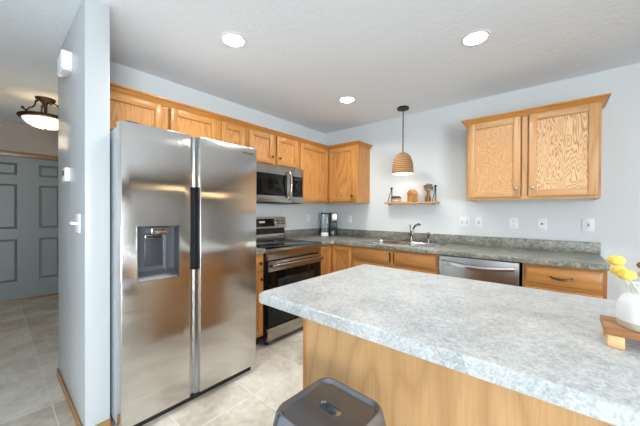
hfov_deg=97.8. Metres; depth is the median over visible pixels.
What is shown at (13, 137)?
wall
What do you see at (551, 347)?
island countertop
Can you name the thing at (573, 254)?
countertop
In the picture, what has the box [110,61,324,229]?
wall
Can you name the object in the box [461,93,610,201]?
upper cabinet
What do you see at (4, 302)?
trim
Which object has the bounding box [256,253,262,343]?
base cabinet
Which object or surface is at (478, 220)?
light switch
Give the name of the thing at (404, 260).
base cabinet
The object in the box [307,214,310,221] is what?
wall outlet
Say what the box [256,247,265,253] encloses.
countertop
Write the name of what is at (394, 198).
succulent pot
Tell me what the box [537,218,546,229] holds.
wall jack
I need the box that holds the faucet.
[402,223,420,241]
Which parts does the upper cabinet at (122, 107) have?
panel, door, door, panel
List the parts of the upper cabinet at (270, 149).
door, panel, door, panel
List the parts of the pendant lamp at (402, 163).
lamp shade, rod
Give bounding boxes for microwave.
[256,162,302,203]
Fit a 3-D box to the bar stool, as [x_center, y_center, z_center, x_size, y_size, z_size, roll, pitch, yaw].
[0.030,0.952,0.929,0.376,0.612,0.376,1,1,43]
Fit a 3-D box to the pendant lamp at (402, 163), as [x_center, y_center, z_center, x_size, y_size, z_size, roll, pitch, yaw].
[0.938,-0.816,3.154,0.232,0.749,0.232,1,0,40]
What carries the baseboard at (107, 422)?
attached to the wall at (84, 97)
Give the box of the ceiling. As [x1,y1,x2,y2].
[0,0,639,133]
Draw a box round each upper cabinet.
[110,91,217,140]
[218,121,244,145]
[245,128,297,168]
[298,143,369,202]
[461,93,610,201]
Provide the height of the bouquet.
0.162 m
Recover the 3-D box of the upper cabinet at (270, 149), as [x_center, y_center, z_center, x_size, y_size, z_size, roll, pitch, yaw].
[-0.603,-0.694,3.164,0.356,0.360,0.755,1,0,40]
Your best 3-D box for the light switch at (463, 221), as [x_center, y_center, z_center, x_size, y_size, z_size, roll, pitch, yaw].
[1.545,0.096,2.986,0.104,0.112,0.020,1,0,40]
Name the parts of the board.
leg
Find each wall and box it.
[0,122,57,160]
[57,0,109,425]
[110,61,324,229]
[325,63,639,300]
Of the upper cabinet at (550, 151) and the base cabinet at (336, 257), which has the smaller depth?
the upper cabinet at (550, 151)
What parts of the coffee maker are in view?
water tank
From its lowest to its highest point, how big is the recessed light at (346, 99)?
0.054 m
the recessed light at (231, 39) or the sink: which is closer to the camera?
the recessed light at (231, 39)
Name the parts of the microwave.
handle, control panel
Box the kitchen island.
[303,318,614,425]
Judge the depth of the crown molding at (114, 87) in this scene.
2.53 m
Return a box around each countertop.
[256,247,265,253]
[259,264,639,425]
[284,228,610,270]
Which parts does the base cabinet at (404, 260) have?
door, drawer, door, drawer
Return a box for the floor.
[0,295,302,425]
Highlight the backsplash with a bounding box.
[284,228,600,254]
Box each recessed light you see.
[220,32,246,47]
[338,96,355,102]
[461,29,490,45]
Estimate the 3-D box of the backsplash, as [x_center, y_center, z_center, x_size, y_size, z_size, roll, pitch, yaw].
[0.921,0.285,2.951,2.971,0.099,0.878,1,0,40]
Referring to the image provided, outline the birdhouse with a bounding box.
[407,189,418,201]
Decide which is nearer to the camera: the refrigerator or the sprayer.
the refrigerator
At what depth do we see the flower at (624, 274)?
0.71 m
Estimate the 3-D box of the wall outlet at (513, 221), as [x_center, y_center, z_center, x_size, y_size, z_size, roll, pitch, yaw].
[1.880,0.099,2.710,0.073,0.112,0.010,1,0,40]
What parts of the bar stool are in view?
leg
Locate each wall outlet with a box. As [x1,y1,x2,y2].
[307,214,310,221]
[348,215,351,222]
[509,217,517,228]
[582,218,594,231]
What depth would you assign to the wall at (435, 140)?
2.81 m
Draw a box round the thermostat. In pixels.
[62,167,70,181]
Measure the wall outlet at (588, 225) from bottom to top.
0.112 m
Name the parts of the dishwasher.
handle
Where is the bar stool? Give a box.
[273,378,385,425]
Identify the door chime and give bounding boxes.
[57,49,72,78]
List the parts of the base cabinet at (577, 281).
drawer, door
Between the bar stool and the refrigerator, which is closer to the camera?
the bar stool
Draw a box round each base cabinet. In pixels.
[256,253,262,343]
[318,244,352,275]
[353,246,438,274]
[522,263,606,298]
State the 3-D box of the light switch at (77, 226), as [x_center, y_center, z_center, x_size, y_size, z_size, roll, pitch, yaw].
[-1.432,0.059,1.628,0.137,0.110,0.032,1,0,40]
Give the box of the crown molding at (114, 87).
[110,82,372,149]
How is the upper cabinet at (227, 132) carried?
attached to the wall at (295, 215)
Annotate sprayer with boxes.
[426,232,430,242]
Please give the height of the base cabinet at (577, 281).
0.874 m
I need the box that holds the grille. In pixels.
[58,67,71,78]
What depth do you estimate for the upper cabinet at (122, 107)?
2.17 m
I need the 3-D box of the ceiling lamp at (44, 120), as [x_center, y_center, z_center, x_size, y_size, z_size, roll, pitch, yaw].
[-2.912,-1.041,2.971,0.452,0.332,0.441,1,0,40]
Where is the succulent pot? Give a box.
[391,196,400,201]
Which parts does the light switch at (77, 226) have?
plate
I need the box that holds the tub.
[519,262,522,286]
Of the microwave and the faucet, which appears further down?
the faucet
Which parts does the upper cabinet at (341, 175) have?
door, panel, panel, door, panel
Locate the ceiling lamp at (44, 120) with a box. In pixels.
[16,96,57,129]
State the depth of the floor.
2.04 m
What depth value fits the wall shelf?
3.22 m
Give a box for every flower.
[606,255,629,283]
[609,265,631,291]
[616,269,639,293]
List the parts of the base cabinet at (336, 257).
door, panel, frame, door, panel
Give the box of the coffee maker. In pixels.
[321,213,336,235]
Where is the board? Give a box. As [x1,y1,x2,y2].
[600,315,639,349]
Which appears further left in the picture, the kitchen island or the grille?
the grille
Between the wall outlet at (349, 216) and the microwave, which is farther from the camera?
the wall outlet at (349, 216)
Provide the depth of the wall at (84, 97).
1.59 m
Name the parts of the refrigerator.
door, niche frame, pocket handle, edge trim, edge trim, door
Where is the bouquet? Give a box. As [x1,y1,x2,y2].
[423,183,432,190]
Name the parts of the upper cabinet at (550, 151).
panel, door, crown, panel, door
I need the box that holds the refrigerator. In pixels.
[110,120,255,425]
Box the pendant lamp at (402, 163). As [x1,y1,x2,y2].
[392,106,413,174]
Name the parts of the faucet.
spout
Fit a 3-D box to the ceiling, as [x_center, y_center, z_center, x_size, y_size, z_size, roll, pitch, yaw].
[-1.044,-1.244,0.667,9.300,0.120,7.300,1,0,40]
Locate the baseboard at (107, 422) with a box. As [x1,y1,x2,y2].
[95,419,110,425]
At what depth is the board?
0.72 m
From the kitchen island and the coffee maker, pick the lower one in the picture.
the kitchen island
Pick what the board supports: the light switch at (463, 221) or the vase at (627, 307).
the vase at (627, 307)
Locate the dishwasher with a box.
[439,254,522,286]
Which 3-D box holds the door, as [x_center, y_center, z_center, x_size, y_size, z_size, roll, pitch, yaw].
[-4.144,0.211,3.968,0.045,1.977,0.904,1,0,40]
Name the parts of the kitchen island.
panel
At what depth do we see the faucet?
3.22 m
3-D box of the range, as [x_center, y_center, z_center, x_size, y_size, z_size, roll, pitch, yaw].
[-0.460,0.643,3.046,0.704,1.198,0.756,1,0,40]
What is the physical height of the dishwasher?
0.872 m
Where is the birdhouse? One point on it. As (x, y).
(412, 195)
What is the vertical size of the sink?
0.194 m
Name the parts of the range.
touch panel, control panel, drawer, oven door, trim, door trim, handle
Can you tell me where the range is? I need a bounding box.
[256,216,322,344]
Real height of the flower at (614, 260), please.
0.134 m
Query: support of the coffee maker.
on the countertop at (573, 254)
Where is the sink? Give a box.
[362,239,446,260]
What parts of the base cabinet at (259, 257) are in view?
panel, drawer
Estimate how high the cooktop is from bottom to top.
0.025 m
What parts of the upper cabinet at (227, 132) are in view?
frame, panel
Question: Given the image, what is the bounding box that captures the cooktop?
[256,239,320,248]
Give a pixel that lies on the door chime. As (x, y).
(65, 58)
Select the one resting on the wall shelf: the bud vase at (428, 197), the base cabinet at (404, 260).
the bud vase at (428, 197)
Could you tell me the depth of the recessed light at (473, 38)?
1.92 m
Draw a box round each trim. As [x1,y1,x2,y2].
[0,150,57,160]
[0,293,57,303]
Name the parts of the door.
panel, panel, panel, panel, panel, panel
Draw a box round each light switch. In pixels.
[70,214,80,232]
[459,217,469,226]
[475,217,482,227]
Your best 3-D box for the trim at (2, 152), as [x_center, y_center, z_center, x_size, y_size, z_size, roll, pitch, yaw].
[-4.109,0.187,3.938,0.018,2.065,1.030,1,0,40]
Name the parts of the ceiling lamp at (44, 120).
arm, lamp shade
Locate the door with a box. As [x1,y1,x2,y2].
[0,155,57,301]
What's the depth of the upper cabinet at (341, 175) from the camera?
3.61 m
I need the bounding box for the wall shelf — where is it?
[384,185,439,204]
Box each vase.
[425,190,430,201]
[615,282,639,331]
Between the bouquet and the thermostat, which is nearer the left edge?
the thermostat
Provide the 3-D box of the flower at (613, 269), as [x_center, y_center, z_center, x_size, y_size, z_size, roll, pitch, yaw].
[0.801,0.195,0.734,0.058,0.111,0.034,1,0,40]

